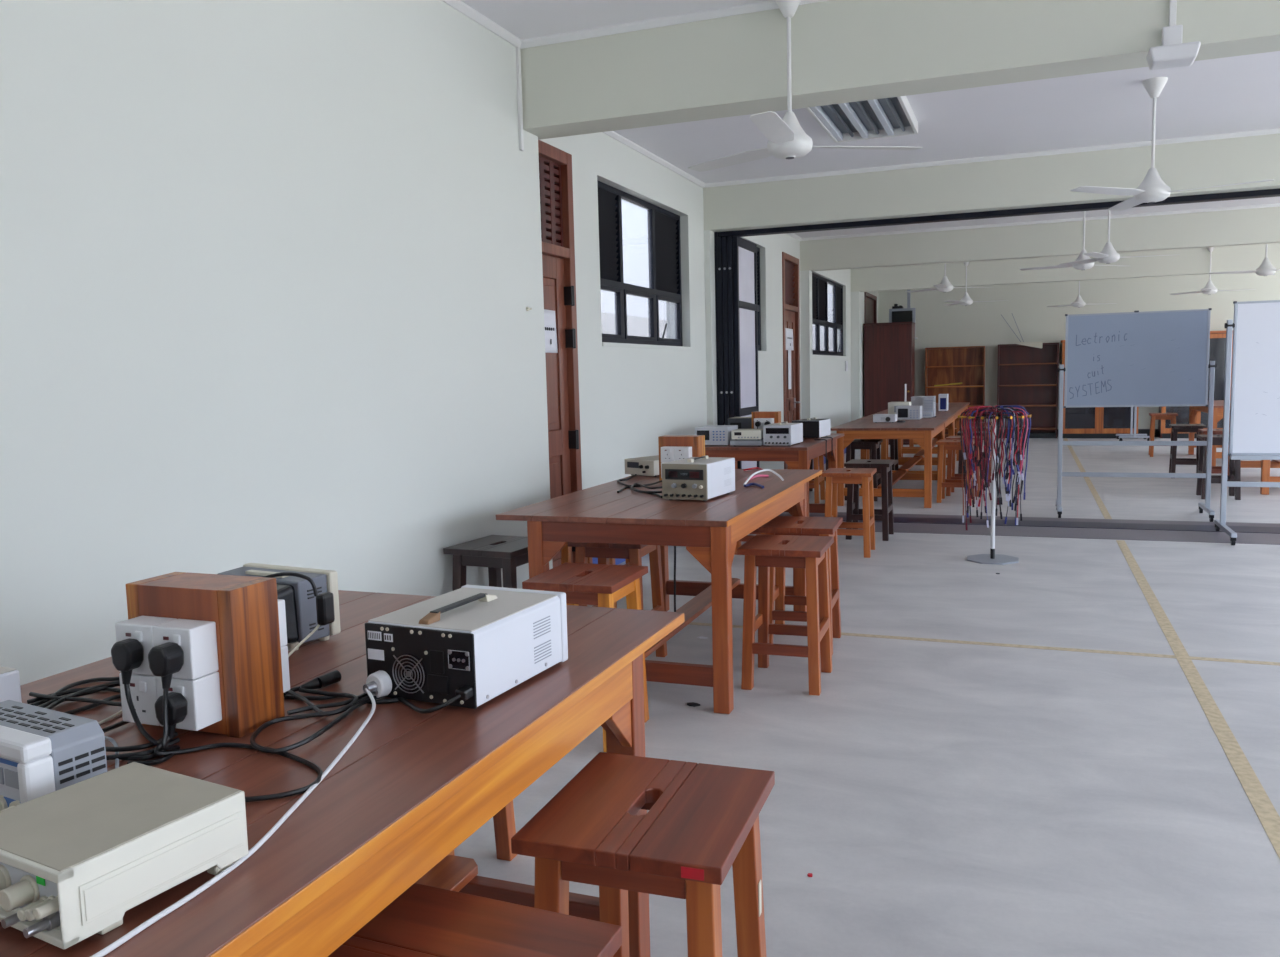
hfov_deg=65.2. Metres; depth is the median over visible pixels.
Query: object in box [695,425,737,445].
oscilloscope
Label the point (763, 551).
wooden stool
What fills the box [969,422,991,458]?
wooden stool
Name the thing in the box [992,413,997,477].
lead
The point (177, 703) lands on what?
plug
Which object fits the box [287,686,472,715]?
lead
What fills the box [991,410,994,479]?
lead
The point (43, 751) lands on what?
electronic device
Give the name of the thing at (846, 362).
wall switch
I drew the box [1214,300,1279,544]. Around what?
whiteboard
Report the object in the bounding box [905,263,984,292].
ceiling fan
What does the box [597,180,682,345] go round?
window
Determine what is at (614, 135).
trim
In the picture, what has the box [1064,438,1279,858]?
trim
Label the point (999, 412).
lead
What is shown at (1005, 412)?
lead
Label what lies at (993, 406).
lead
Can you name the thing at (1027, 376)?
bookcase
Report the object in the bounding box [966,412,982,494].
lead
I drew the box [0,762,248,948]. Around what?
signal generator
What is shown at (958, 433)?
wooden stool
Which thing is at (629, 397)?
wall
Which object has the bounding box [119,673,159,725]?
socket
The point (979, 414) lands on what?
lead
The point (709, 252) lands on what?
trim
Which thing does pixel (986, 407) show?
lead
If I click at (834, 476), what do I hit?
wooden stool
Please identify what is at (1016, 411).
lead
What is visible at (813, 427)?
supplies
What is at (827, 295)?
window
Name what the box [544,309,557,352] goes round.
paper notice
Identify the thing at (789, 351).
paper strip
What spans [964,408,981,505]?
lead
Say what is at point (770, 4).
trim
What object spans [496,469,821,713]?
lab bench
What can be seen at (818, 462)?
wooden stool
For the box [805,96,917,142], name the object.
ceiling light
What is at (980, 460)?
lead
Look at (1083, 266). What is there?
ceiling fan
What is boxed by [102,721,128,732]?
lead
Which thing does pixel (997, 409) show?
lead
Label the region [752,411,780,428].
post
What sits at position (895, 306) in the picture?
player
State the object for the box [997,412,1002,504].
lead
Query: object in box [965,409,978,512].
lead
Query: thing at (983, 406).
lead
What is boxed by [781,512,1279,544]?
trim
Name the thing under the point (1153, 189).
ceiling fan
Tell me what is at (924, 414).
kit
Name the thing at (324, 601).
plug
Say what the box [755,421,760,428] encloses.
plug
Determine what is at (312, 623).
vent grille
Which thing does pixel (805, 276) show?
trim
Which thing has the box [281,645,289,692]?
socket
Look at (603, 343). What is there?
trim
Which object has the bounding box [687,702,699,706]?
scrap
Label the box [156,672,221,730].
socket
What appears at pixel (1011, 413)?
lead
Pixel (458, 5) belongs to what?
trim
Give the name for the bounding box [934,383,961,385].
stick
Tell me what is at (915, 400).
meter
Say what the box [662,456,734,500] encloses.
supplies
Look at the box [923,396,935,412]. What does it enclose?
meter
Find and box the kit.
[922,412,932,417]
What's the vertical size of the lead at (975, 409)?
0.884 m
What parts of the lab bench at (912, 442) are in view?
leg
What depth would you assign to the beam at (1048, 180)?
9.04 m
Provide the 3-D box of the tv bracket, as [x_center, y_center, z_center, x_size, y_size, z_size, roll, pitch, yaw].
[5.446,-3.524,20.705,0.540,1.273,0.460,1,6,21]
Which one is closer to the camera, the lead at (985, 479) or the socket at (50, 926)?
the socket at (50, 926)
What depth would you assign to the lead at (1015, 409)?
7.60 m
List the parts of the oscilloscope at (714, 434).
panel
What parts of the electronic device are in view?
knob, panel, knob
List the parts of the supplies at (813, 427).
panel, lid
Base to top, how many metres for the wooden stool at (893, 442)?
0.680 m
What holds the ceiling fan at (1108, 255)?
hanging from the ceiling
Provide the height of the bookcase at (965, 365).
1.925 m
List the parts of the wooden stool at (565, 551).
leg, leg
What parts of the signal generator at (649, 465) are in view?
panel, lid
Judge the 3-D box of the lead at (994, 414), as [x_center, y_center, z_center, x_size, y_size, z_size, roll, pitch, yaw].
[2.740,-0.199,7.558,0.030,0.577,0.204,-3,6,-14]
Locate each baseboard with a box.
[592,558,624,564]
[945,429,1157,436]
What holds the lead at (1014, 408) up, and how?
hanging from the stand at (992, 558)
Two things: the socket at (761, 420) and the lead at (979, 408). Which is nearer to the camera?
the lead at (979, 408)
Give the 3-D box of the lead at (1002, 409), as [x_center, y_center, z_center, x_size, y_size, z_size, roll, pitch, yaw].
[2.792,-0.142,7.577,0.040,0.763,0.149,-4,6,-22]
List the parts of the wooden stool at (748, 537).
leg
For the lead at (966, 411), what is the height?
0.693 m
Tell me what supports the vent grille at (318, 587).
attached to the oscilloscope at (297, 593)
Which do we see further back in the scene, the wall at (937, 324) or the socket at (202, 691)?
the wall at (937, 324)
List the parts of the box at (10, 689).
lid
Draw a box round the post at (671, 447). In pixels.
[658,435,704,480]
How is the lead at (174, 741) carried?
on the lab bench at (412, 787)
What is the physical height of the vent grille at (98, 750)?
0.084 m
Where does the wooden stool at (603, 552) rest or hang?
on the floor
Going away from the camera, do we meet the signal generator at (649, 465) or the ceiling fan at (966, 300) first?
the signal generator at (649, 465)
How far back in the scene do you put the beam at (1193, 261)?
17.14 m
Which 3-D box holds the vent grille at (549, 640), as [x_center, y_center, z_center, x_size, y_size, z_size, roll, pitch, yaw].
[-0.208,0.370,2.144,0.002,0.035,0.070,1,7,25]
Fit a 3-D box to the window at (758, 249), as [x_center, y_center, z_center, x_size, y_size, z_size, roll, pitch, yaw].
[1.177,-2.135,11.677,0.099,1.273,1.760,1,6,21]
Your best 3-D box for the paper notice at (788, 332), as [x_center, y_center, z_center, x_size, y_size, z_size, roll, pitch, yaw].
[2.065,-1.920,13.822,0.014,0.296,0.490,1,6,21]
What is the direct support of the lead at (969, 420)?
hanging from the stand at (992, 558)
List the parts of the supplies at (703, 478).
panel, strap handle, lid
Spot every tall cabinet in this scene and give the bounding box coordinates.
[1061,340,1138,437]
[1158,331,1232,437]
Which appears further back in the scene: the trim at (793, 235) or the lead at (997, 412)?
the trim at (793, 235)
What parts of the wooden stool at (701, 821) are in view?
leg, leg, seat, leg, leg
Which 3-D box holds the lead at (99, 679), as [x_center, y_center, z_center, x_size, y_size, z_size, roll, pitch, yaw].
[-1.195,0.446,2.125,0.078,0.009,0.224,2,7,32]
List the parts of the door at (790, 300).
panel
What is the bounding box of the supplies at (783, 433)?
[763,422,802,445]
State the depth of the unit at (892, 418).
11.87 m
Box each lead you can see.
[27,687,120,703]
[29,692,121,706]
[30,677,119,705]
[38,685,119,707]
[46,681,119,708]
[63,694,120,713]
[98,710,121,724]
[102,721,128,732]
[105,732,177,751]
[105,736,118,768]
[106,738,179,759]
[250,688,387,753]
[285,693,397,703]
[287,693,367,714]
[288,625,319,656]
[617,474,661,486]
[617,486,661,497]
[631,483,661,492]
[674,546,675,611]
[743,467,762,470]
[743,469,783,485]
[744,483,763,487]
[746,474,768,479]
[814,439,826,460]
[960,411,980,500]
[961,408,973,522]
[961,414,970,463]
[962,406,980,452]
[963,409,975,522]
[963,412,969,517]
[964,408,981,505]
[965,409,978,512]
[965,414,978,529]
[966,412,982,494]
[968,406,982,477]
[969,420,974,503]
[970,409,988,480]
[970,412,994,506]
[971,419,975,473]
[973,411,984,466]
[974,406,995,485]
[975,408,985,516]
[975,414,992,506]
[977,408,991,465]
[978,407,989,490]
[978,409,994,506]
[978,412,986,480]
[978,420,981,518]
[979,411,992,496]
[982,407,988,478]
[983,424,985,512]
[986,412,992,527]
[986,413,991,499]
[986,414,991,486]
[987,419,991,478]
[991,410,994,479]
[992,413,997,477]
[993,406,997,515]
[993,408,998,462]
[994,411,1019,471]
[994,413,1002,518]
[994,414,1012,490]
[996,405,1000,451]
[996,406,1025,479]
[996,407,1019,465]
[997,406,1019,452]
[997,409,1008,500]
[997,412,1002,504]
[997,412,1017,524]
[998,408,1007,483]
[998,412,1003,504]
[999,409,1021,505]
[999,411,1003,473]
[999,412,1006,483]
[1000,406,1008,493]
[1001,410,1023,524]
[1002,409,1015,509]
[1002,413,1026,470]
[1003,412,1014,500]
[1004,407,1026,500]
[1004,438,1008,523]
[1005,412,1022,471]
[1006,408,1014,506]
[1006,422,1010,482]
[1007,408,1017,479]
[1007,419,1010,493]
[1010,414,1021,510]
[1011,413,1027,520]
[1013,418,1019,502]
[1015,408,1027,483]
[1015,409,1026,464]
[1016,411,1024,481]
[1023,412,1030,499]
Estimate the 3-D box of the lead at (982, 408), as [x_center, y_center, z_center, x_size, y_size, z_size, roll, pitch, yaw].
[2.620,-0.123,7.660,0.185,0.832,0.035,-6,7,-37]
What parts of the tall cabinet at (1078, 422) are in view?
glass, door, glass, door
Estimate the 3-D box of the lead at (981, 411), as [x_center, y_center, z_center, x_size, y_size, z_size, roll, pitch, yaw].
[2.605,-0.302,7.622,0.145,0.420,0.065,-5,7,-31]
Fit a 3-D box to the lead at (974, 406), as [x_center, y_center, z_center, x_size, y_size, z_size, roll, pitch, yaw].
[2.578,-0.362,7.729,0.181,0.391,0.021,0,6,12]
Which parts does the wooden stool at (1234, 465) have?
leg, leg, seat, leg, leg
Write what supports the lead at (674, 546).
hanging from the lab bench at (710, 530)
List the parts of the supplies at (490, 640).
panel, strap handle, lid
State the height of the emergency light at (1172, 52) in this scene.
0.522 m
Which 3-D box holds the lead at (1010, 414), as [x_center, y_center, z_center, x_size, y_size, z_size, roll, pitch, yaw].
[2.799,-0.126,7.601,0.042,0.733,0.222,-5,7,-30]
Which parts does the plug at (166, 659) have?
cord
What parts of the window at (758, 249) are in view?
louvre panel, sash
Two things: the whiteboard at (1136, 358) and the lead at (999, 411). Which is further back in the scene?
the whiteboard at (1136, 358)
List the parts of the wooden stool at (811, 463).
leg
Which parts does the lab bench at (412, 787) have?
leg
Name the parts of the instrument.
panel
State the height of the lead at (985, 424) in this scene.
0.809 m
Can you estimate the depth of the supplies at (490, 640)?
2.00 m
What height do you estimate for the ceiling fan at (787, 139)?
0.803 m
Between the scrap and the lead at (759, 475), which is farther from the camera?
the lead at (759, 475)
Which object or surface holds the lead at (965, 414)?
hanging from the stand at (992, 558)
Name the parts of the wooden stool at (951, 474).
leg, leg, seat, leg, leg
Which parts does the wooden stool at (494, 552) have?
leg, seat, leg, leg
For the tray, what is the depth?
8.40 m
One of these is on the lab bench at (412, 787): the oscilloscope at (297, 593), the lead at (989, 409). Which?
the oscilloscope at (297, 593)
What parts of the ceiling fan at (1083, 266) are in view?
blade, motor, rod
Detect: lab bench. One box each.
[0,590,684,956]
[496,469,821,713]
[705,433,843,516]
[831,419,947,507]
[856,412,956,472]
[877,407,963,460]
[902,402,969,456]
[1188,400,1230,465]
[1229,415,1279,494]
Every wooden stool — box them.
[328,883,621,956]
[443,535,528,590]
[447,800,517,860]
[511,752,774,956]
[522,563,648,751]
[561,544,628,608]
[567,542,666,656]
[734,528,764,554]
[737,534,833,695]
[759,516,842,654]
[787,455,824,503]
[809,459,827,490]
[822,468,876,557]
[844,459,894,540]
[845,439,882,500]
[870,439,898,469]
[936,439,974,502]
[945,436,983,496]
[957,431,990,487]
[959,427,990,471]
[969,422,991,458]
[1148,413,1177,456]
[1169,424,1205,472]
[1196,435,1240,499]
[1198,429,1229,474]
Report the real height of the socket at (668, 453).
0.091 m
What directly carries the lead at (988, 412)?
hanging from the stand at (992, 558)
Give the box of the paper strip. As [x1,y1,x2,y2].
[788,350,790,388]
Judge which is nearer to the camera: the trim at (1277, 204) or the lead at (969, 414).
the lead at (969, 414)
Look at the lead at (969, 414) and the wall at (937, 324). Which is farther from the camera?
the wall at (937, 324)
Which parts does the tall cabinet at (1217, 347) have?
glass, door, glass, door, cornice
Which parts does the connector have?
cord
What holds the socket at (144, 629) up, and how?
attached to the electrical outlet box at (233, 678)
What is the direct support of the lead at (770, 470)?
on the lab bench at (710, 530)
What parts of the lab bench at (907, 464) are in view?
leg, leg, leg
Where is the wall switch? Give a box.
[845,361,847,370]
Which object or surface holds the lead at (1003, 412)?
hanging from the stand at (992, 558)
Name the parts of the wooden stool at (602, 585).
seat, leg, leg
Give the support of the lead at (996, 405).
hanging from the stand at (992, 558)
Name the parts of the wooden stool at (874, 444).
leg, leg, seat, leg, leg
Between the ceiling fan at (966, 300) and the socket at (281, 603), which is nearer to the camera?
the socket at (281, 603)
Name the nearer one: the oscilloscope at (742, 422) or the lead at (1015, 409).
the lead at (1015, 409)
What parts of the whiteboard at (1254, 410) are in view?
post, pivot knob, board frame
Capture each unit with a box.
[873,414,896,422]
[938,394,947,410]
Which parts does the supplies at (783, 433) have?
panel, lid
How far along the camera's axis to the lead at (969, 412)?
7.82 m
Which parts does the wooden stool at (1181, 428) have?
leg, leg, seat, leg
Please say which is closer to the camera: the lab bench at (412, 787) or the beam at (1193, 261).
the lab bench at (412, 787)
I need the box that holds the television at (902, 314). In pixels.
[889,308,915,322]
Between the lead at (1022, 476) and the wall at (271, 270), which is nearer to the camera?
the wall at (271, 270)
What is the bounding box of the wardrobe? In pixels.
[863,322,914,444]
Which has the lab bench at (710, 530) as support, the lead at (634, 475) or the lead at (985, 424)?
the lead at (634, 475)
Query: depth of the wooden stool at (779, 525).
5.45 m
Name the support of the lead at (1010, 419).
hanging from the stand at (992, 558)
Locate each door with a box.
[538,140,581,567]
[714,188,1279,468]
[782,252,800,468]
[864,292,876,323]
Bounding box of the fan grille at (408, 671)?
[392,655,424,692]
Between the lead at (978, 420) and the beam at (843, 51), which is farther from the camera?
the lead at (978, 420)
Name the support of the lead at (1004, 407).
hanging from the stand at (992, 558)
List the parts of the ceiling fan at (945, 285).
blade, blade, motor, blade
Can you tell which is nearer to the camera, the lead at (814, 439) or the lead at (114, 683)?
the lead at (114, 683)
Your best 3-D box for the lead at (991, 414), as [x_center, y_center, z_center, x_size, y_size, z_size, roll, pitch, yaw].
[2.648,-0.214,7.588,0.027,0.548,0.150,2,7,27]
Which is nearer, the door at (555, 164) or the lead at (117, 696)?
the lead at (117, 696)
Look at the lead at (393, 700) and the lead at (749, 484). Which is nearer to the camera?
the lead at (393, 700)
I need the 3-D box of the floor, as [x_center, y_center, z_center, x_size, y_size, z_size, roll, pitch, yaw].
[4.696,0.638,8.257,9.533,0.200,27.150,1,6,21]
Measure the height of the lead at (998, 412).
0.691 m
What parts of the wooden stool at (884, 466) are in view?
leg, leg, seat, leg, leg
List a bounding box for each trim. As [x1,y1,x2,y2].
[441,0,521,46]
[520,0,828,48]
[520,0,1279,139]
[602,131,704,187]
[602,342,691,349]
[688,622,1279,665]
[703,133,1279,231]
[704,128,1279,187]
[704,230,716,424]
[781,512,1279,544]
[786,233,801,240]
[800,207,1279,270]
[800,270,812,418]
[801,203,1279,240]
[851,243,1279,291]
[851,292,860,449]
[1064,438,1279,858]
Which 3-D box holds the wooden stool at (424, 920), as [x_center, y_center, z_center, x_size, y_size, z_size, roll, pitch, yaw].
[-0.292,1.025,1.441,0.430,0.680,0.390,1,6,23]
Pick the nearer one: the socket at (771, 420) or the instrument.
the instrument
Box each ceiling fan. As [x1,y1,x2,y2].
[688,0,921,171]
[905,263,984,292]
[944,262,1008,305]
[1020,211,1119,269]
[1048,281,1116,307]
[1058,210,1179,265]
[1070,77,1274,210]
[1171,247,1255,294]
[1208,244,1279,275]
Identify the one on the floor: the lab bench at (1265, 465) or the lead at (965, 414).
the lab bench at (1265, 465)
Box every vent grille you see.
[0,706,74,732]
[58,747,105,786]
[307,587,321,598]
[310,623,323,632]
[533,616,550,638]
[534,640,551,663]
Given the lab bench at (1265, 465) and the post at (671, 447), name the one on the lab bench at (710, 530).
the post at (671, 447)
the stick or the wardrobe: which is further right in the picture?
the stick
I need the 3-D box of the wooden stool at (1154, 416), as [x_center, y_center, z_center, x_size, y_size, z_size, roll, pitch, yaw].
[8.374,-0.700,16.037,0.390,0.680,0.430,1,6,24]
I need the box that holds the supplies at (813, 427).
[792,417,830,438]
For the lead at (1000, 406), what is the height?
0.665 m
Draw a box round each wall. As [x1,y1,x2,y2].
[0,0,552,685]
[540,132,877,489]
[878,270,1279,428]
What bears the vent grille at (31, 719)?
attached to the electronic device
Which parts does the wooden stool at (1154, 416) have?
leg, leg, seat, leg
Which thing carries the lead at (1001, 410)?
hanging from the stand at (992, 558)
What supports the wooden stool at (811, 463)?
on the floor
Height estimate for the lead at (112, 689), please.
0.009 m
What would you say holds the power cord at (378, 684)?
on the lab bench at (412, 787)
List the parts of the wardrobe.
cornice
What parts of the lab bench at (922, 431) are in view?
leg, leg, leg, leg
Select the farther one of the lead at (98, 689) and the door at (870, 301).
the door at (870, 301)
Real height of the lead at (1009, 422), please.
0.607 m
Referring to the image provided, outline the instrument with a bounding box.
[730,439,762,445]
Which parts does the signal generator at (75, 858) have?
knob, knob, panel, knob, knob, knob, lid, plate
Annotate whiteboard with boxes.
[1056,308,1216,521]
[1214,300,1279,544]
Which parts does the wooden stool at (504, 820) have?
leg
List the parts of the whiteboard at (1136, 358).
post, board frame, post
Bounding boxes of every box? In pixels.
[0,666,21,702]
[115,572,289,737]
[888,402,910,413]
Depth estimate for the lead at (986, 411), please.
7.57 m
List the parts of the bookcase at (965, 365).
panel, shelf, shelf, panel, panel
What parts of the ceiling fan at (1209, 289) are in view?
blade, motor, rod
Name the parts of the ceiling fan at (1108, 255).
blade, blade, motor, rod, blade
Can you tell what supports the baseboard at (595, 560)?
attached to the wall at (629, 397)
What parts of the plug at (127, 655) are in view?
cord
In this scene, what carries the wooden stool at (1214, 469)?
on the floor
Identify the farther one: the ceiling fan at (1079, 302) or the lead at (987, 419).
the ceiling fan at (1079, 302)
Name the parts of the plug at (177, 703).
cord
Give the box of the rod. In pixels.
[904,384,905,401]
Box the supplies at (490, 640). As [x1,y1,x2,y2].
[365,585,567,708]
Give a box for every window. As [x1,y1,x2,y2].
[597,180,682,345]
[757,247,760,350]
[812,273,842,355]
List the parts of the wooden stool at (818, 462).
leg, leg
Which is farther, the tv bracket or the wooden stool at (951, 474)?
the tv bracket
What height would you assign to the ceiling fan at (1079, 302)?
0.803 m
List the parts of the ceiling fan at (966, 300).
blade, motor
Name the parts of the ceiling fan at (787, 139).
blade, blade, rod, motor, blade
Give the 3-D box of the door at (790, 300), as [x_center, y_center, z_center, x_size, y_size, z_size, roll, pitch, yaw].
[2.060,-1.523,13.874,0.185,3.075,1.000,1,6,21]
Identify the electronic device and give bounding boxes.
[0,700,106,811]
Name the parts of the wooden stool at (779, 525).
leg, leg, seat, leg, leg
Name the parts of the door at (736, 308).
pane, pane, pane, header rail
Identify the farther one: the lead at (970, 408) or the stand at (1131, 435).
the stand at (1131, 435)
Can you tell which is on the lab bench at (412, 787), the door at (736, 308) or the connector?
the connector
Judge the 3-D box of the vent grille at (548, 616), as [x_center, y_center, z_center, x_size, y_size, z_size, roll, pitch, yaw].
[-0.209,0.318,2.138,0.002,0.035,0.070,1,7,25]
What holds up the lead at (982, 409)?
hanging from the stand at (992, 558)
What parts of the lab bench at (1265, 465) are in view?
leg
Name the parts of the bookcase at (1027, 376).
panel, shelf, shelf, shelf, shelf, panel, panel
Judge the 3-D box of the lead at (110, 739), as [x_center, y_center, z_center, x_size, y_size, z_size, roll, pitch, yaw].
[-0.921,0.475,1.750,0.022,0.011,0.198,-6,7,-35]
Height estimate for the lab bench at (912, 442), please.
0.863 m
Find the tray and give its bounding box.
[1230,455,1279,459]
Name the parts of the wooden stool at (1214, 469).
seat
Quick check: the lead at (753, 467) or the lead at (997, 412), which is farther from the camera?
the lead at (997, 412)
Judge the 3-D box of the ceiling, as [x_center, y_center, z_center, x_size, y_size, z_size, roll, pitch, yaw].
[4.608,-2.918,7.889,9.533,0.200,27.150,1,6,21]
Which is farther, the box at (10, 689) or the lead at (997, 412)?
the lead at (997, 412)
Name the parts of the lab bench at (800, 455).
leg, leg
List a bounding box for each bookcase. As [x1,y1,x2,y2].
[925,346,985,437]
[997,343,1058,437]
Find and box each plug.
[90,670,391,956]
[111,638,172,760]
[127,642,183,764]
[154,692,322,801]
[263,572,334,625]
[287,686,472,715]
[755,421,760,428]
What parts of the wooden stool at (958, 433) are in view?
leg, seat, leg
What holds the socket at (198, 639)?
attached to the electrical outlet box at (233, 678)
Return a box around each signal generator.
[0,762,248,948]
[625,455,658,476]
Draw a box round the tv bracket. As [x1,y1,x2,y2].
[907,290,917,338]
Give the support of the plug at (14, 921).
attached to the signal generator at (75, 858)
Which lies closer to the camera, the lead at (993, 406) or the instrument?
the lead at (993, 406)
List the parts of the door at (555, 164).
panel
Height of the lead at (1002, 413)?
0.507 m
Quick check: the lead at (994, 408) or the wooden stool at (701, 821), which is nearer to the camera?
the wooden stool at (701, 821)
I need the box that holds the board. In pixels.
[1001,314,1042,347]
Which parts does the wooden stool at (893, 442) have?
leg, leg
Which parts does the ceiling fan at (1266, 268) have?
blade, motor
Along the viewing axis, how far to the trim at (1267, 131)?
8.95 m
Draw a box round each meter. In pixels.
[911,396,922,411]
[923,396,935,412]
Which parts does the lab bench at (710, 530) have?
leg, leg, leg, leg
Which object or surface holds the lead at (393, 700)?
on the lab bench at (412, 787)
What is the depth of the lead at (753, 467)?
6.50 m
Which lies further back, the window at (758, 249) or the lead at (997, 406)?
the window at (758, 249)
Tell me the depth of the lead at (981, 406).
7.64 m
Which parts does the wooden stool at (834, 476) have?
leg, leg, seat, leg, leg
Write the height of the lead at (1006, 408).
0.748 m
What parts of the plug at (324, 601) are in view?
cord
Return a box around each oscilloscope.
[218,563,340,650]
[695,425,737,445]
[728,417,751,428]
[896,405,921,419]
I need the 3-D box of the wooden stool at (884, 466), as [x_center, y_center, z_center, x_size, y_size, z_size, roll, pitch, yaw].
[2.066,0.186,8.988,0.390,0.680,0.430,1,6,21]
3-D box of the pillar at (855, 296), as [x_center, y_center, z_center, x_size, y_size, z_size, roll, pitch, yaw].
[4.025,-1.990,18.646,0.160,2.925,0.200,1,6,21]
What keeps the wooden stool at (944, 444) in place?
on the floor
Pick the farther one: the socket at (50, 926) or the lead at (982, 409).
the lead at (982, 409)
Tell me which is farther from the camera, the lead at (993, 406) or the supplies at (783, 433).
the supplies at (783, 433)
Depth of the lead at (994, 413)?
7.56 m
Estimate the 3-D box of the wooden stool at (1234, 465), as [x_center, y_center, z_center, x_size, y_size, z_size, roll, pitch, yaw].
[6.363,-0.130,11.003,0.390,0.680,0.430,1,6,22]
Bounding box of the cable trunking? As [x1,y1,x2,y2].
[516,47,523,150]
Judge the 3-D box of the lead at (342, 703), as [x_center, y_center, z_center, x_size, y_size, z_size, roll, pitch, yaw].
[-0.560,0.440,1.988,0.262,0.009,0.083,-3,6,-14]
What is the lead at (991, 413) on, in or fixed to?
hanging from the stand at (992, 558)
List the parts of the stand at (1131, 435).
post, post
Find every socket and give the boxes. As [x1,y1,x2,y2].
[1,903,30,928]
[23,911,60,937]
[115,616,175,675]
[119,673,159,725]
[152,619,218,679]
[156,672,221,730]
[278,599,286,646]
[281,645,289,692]
[661,446,677,462]
[675,446,691,460]
[754,418,763,428]
[763,418,773,424]
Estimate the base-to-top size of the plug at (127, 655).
0.191 m
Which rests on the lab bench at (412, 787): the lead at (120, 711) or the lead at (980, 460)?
the lead at (120, 711)
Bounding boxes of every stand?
[958,414,1031,564]
[1116,407,1149,440]
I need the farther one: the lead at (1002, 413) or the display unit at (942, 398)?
the display unit at (942, 398)
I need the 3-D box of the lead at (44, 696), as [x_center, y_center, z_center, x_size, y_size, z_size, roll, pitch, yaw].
[-1.121,0.447,2.016,0.294,0.009,0.016,1,6,19]
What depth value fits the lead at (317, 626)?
2.20 m
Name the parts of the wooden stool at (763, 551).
leg, leg, seat, leg, leg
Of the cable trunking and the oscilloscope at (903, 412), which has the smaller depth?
the cable trunking
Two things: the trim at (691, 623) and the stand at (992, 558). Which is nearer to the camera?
the trim at (691, 623)
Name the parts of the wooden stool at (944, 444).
leg, leg, seat, leg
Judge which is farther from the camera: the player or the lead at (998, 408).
the player
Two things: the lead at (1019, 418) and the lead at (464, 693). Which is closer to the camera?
the lead at (464, 693)
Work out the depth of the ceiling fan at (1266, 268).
12.92 m
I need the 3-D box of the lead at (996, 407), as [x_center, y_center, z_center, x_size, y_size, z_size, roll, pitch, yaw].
[2.830,-0.324,7.726,0.214,0.457,0.038,-3,6,-12]
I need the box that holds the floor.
[454,437,1279,956]
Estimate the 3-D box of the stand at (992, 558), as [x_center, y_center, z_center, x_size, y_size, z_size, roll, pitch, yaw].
[2.732,0.073,7.738,0.536,1.129,0.536,1,6,21]
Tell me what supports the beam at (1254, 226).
attached to the wall at (629, 397)
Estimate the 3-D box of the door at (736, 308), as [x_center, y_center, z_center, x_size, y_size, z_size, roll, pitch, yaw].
[5.041,-1.044,9.087,8.911,2.939,0.822,1,6,21]
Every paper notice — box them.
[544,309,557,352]
[785,328,793,349]
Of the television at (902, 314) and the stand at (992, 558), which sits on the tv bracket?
the television at (902, 314)
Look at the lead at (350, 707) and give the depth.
1.87 m
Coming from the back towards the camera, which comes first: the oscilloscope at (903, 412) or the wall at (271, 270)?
the oscilloscope at (903, 412)
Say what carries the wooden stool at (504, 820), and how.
on the floor
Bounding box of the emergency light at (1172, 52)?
[1146,0,1200,69]
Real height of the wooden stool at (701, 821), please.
0.680 m
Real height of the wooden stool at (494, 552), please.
0.680 m
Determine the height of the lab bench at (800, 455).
0.863 m
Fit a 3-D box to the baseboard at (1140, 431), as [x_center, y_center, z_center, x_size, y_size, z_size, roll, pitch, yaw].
[9.439,-0.932,20.550,8.933,0.160,0.014,1,6,21]
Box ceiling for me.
[460,0,1279,237]
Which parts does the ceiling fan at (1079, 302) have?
blade, motor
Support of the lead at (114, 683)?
on the lab bench at (412, 787)
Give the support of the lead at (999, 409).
hanging from the stand at (992, 558)
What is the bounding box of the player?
[892,304,902,308]
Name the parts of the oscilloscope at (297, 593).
carry handle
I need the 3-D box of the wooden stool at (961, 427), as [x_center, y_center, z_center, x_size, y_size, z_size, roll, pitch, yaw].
[4.566,-0.354,13.610,0.390,0.680,0.430,1,6,24]
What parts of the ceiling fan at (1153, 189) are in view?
blade, blade, motor, rod, blade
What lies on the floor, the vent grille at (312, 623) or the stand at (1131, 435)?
the stand at (1131, 435)
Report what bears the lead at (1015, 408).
hanging from the stand at (992, 558)
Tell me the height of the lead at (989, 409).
0.736 m
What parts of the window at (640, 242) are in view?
louvre panel, pane, sash, pane, pane, sash, louvre panel, sash, pane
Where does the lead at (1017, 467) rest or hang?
hanging from the stand at (992, 558)
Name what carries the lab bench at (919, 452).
on the floor
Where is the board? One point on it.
(1031, 344)
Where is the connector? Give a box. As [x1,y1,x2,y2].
[283,670,340,696]
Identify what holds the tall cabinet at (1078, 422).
on the floor
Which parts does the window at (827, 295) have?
pane, louvre panel, sash, pane, louvre panel, sash, pane, pane, sash, pane, louvre panel, sash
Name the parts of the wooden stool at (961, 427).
leg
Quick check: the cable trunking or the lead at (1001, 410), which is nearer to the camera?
the cable trunking
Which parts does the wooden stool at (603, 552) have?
leg, leg, seat, leg, leg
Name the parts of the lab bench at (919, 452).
leg, leg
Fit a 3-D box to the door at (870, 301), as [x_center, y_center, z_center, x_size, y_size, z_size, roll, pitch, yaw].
[4.769,-2.308,20.936,0.140,3.050,1.650,1,6,21]

